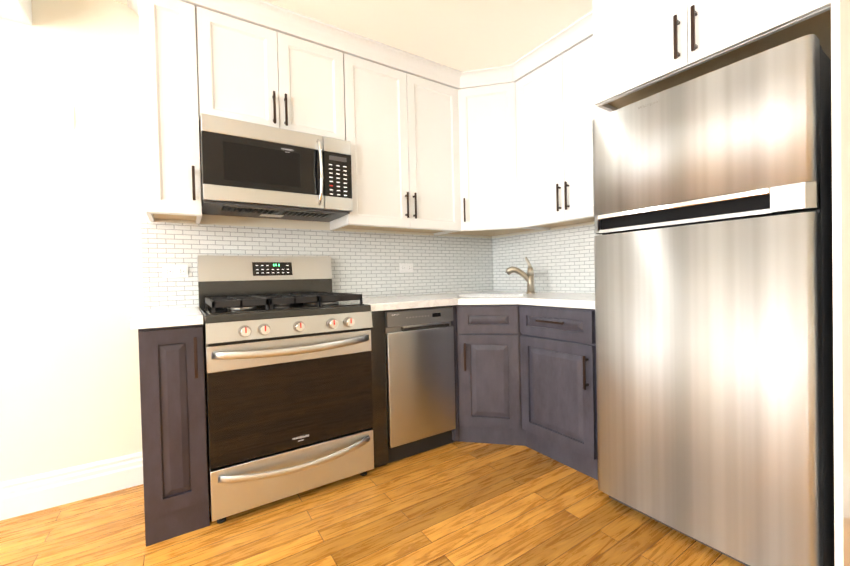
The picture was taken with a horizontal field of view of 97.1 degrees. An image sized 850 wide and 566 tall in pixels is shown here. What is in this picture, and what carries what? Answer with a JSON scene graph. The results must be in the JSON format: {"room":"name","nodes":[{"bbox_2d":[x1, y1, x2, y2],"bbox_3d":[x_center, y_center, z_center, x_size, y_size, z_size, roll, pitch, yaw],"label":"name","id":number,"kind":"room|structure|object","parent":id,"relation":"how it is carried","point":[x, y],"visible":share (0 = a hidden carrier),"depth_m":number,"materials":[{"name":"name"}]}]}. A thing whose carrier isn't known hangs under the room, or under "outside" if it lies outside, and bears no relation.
{"room":"kitchen","nodes":[
{"label":"kitchen","id":0,"kind":"room"},
{"bbox_2d":[0,0,492,482],"bbox_3d":[-1.555,-0.195,2.001,5.280,2.500,0.100,-2,1,-33],"label":"wall","id":1,"kind":"structure","parent":0,"point":[73,214],"depth_m":1.83,"materials":[{"name":"beige paint"}]},
{"bbox_2d":[0,452,143,520],"bbox_3d":[-2.506,1.006,1.312,2.528,0.165,0.018,-2,1,-33],"label":"baseboard","id":2,"kind":"structure","parent":1,"relation":"attached to","point":[30,494],"depth_m":1.81,"materials":[{"name":"white wood"}]},
{"bbox_2d":[138,0,201,223],"bbox_3d":[-1.282,-0.842,1.901,0.225,1.024,0.363,-2,1,-33],"label":"cabinet","id":3,"kind":"object","parent":1,"relation":"attached to","point":[170,105],"visible":1,"depth_m":1.78,"materials":[{"name":"white wood"}]},
{"bbox_2d":[195,6,344,139],"bbox_3d":[-0.877,-1.092,2.165,0.753,0.551,0.363,-2,1,-33],"label":"cabinet","id":4,"kind":"object","parent":1,"relation":"attached to","point":[250,72],"visible":0.77,"depth_m":2.01,"materials":[{"name":"white wood"}]},
{"bbox_2d":[199,113,352,221],"bbox_3d":[-0.835,-0.604,2.126,0.750,0.418,0.472,-2,1,-33],"label":"over-the-range microwave","id":5,"kind":"object","parent":4,"relation":"attached to","point":[250,169],"visible":1,"depth_m":1.97,"materials":[{"name":"silver metal"}]},
{"bbox_2d":[141,221,492,308],"bbox_3d":[-0.446,-0.128,2.658,2.492,0.465,0.008,-2,1,-33],"label":"tile backsplash","id":6,"kind":"structure","parent":1,"relation":"attached to","point":[365,264],"depth_m":2.57,"materials":[{"name":"tile"}]},
{"bbox_2d":[162,265,188,277],"bbox_3d":[-1.362,-0.064,2.051,0.118,0.072,0.010,-2,1,-33],"label":"electrical outlet","id":7,"kind":"object","parent":6,"relation":"attached to","point":[174,271],"visible":1,"depth_m":2.05,"materials":[{"name":"white plastic"}]},
{"bbox_2d":[399,263,412,272],"bbox_3d":[-0.140,-0.115,2.846,0.118,0.072,0.010,-2,1,-33],"label":"electrical outlet","id":8,"kind":"object","parent":6,"relation":"attached to","point":[406,267],"visible":1,"depth_m":2.85,"materials":[{"name":"white plastic"}]},
{"bbox_2d":[127,0,592,88],"bbox_3d":[0.104,-1.432,1.706,2.492,0.094,2.202,-2,1,-33],"label":"crown molding","id":9,"kind":"structure","parent":1,"relation":"attached to","point":[267,15],"depth_m":2.26,"materials":[{"name":"white wood"}]},
{"bbox_2d":[448,82,535,235],"bbox_3d":[0.493,-0.899,2.906,0.621,1.024,0.615,-2,1,-33],"label":"wall cabinet","id":10,"kind":"object","parent":1,"relation":"attached to","point":[488,161],"visible":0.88,"depth_m":2.69,"materials":[{"name":"white wood"}]},
{"bbox_2d":[114,0,592,70],"bbox_3d":[-0.140,-1.484,-0.240,5.280,0.080,5.400,-2,1,-33],"label":"ceiling","id":11,"kind":"structure","parent":0,"point":[463,35],"depth_m":2.15,"materials":[{"name":"white paint"}]},
{"bbox_2d":[0,0,31,24],"bbox_3d":[-2.134,-1.307,1.385,0.900,0.230,0.300,-2,1,-33],"label":"soffit box","id":12,"kind":"object","parent":11,"relation":"attached to","point":[18,10],"visible":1,"depth_m":1.68,"materials":[{"name":"white paint"}]},
{"bbox_2d":[0,441,745,565],"bbox_3d":[-0.079,1.085,-0.200,5.080,0.060,5.200,-2,1,-33],"label":"floor","id":13,"kind":"structure","parent":0,"point":[457,503],"depth_m":1.59,"materials":[{"name":"brown wood"}]},
{"bbox_2d":[138,324,209,546],"bbox_3d":[-1.184,0.613,1.786,0.222,0.874,0.663,-2,1,-33],"label":"base cabinet","id":14,"kind":"object","parent":13,"relation":"on","point":[174,427],"visible":0.96,"depth_m":1.54,"materials":[{"name":"grey wood"}]},
{"bbox_2d":[130,307,202,329],"bbox_3d":[-1.205,0.156,1.777,0.242,0.039,0.639,-2,1,-33],"label":"countertop","id":15,"kind":"structure","parent":14,"relation":"on","point":[157,318],"depth_m":1.54,"materials":[{"name":"white stone"}]},
{"bbox_2d":[197,255,373,523],"bbox_3d":[-0.754,0.437,2.022,0.756,1.200,0.714,-2,1,-33],"label":"gas range","id":16,"kind":"object","parent":13,"relation":"on","point":[287,350],"visible":1,"depth_m":1.77,"materials":[{"name":"silver metal"}]},
{"bbox_2d":[369,305,458,467],"bbox_3d":[-0.201,0.582,2.435,0.602,0.870,0.609,-2,1,-33],"label":"dishwasher","id":17,"kind":"object","parent":13,"relation":"on","point":[414,380],"visible":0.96,"depth_m":2.17,"materials":[{"name":"silver metal"}]},
{"bbox_2d":[456,304,525,445],"bbox_3d":[0.487,0.559,2.740,0.893,0.874,0.886,-2,1,-33],"label":"base cabinet","id":18,"kind":"object","parent":13,"relation":"on","point":[489,374],"visible":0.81,"depth_m":2.31,"materials":[{"name":"grey wood"}]},
{"bbox_2d":[344,291,594,310],"bbox_3d":[0.366,0.111,2.345,1.484,0.039,1.401,-2,1,-33],"label":"countertop","id":19,"kind":"structure","parent":18,"relation":"on","point":[577,300],"depth_m":2.26,"materials":[{"name":"white stone"}]},
{"bbox_2d":[505,257,535,293],"bbox_3d":[0.694,-0.056,2.736,0.168,0.267,0.168,-2,1,-33],"label":"faucet","id":20,"kind":"object","parent":19,"relation":"on","point":[528,277],"visible":1,"depth_m":2.71,"materials":[{"name":"silver metal"}]},
{"bbox_2d":[520,305,597,479],"bbox_3d":[0.957,0.556,2.229,0.663,0.874,0.482,-2,1,-33],"label":"base cabinet","id":21,"kind":"object","parent":13,"relation":"on","point":[558,382],"visible":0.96,"depth_m":2.04,"materials":[{"name":"grey wood"}]},
{"bbox_2d":[592,34,834,565],"bbox_3d":[1.267,0.117,1.616,0.729,1.756,0.720,-2,1,-33],"label":"refrigerator","id":22,"kind":"object","parent":13,"relation":"on","point":[712,207],"visible":0.94,"depth_m":1.30,"materials":[{"name":"grey metal"}]},
{"bbox_2d":[831,0,849,565],"bbox_3d":[1.501,-0.255,1.290,0.729,2.499,0.018,-2,1,-33],"label":"wall","id":23,"kind":"structure","parent":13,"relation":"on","point":[840,54],"depth_m":1.10,"materials":[{"name":"white paint"}]},
{"bbox_2d":[330,53,460,235],"bbox_3d":[-0.191,-0.878,2.611,0.869,1.024,0.363,-2,1,-33],"label":"wall cabinet","id":24,"kind":"object","parent":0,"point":[401,131],"depth_m":2.46,"materials":[{"name":"white wood"}]},
{"bbox_2d":[492,221,594,293],"bbox_3d":[2.061,-0.267,1.192,0.100,2.500,5.200,-2,1,-33],"label":"wall","id":25,"kind":"structure","parent":0,"point":[551,228],"depth_m":2.86,"materials":[{"name":"beige paint"}]},
{"bbox_2d":[492,224,601,292],"bbox_3d":[0.992,-0.163,2.740,0.008,0.465,1.422,-2,1,-33],"label":"tile backsplash","id":26,"kind":"structure","parent":25,"relation":"attached to","point":[561,260],"depth_m":2.82,"materials":[{"name":"tile"}]},
{"bbox_2d":[515,36,609,229],"bbox_3d":[0.978,-0.902,2.397,0.363,1.024,0.775,-2,1,-33],"label":"wall cabinet","id":27,"kind":"object","parent":25,"relation":"attached to","point":[558,111],"depth_m":2.36,"materials":[{"name":"white wood"}]},
{"bbox_2d":[592,0,830,111],"bbox_3d":[1.280,-1.138,1.636,0.673,0.544,0.803,-2,1,-33],"label":"cabinet","id":28,"kind":"object","parent":25,"relation":"attached to","point":[643,49],"visible":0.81,"depth_m":1.51,"materials":[{"name":"white wood"}]}
]}

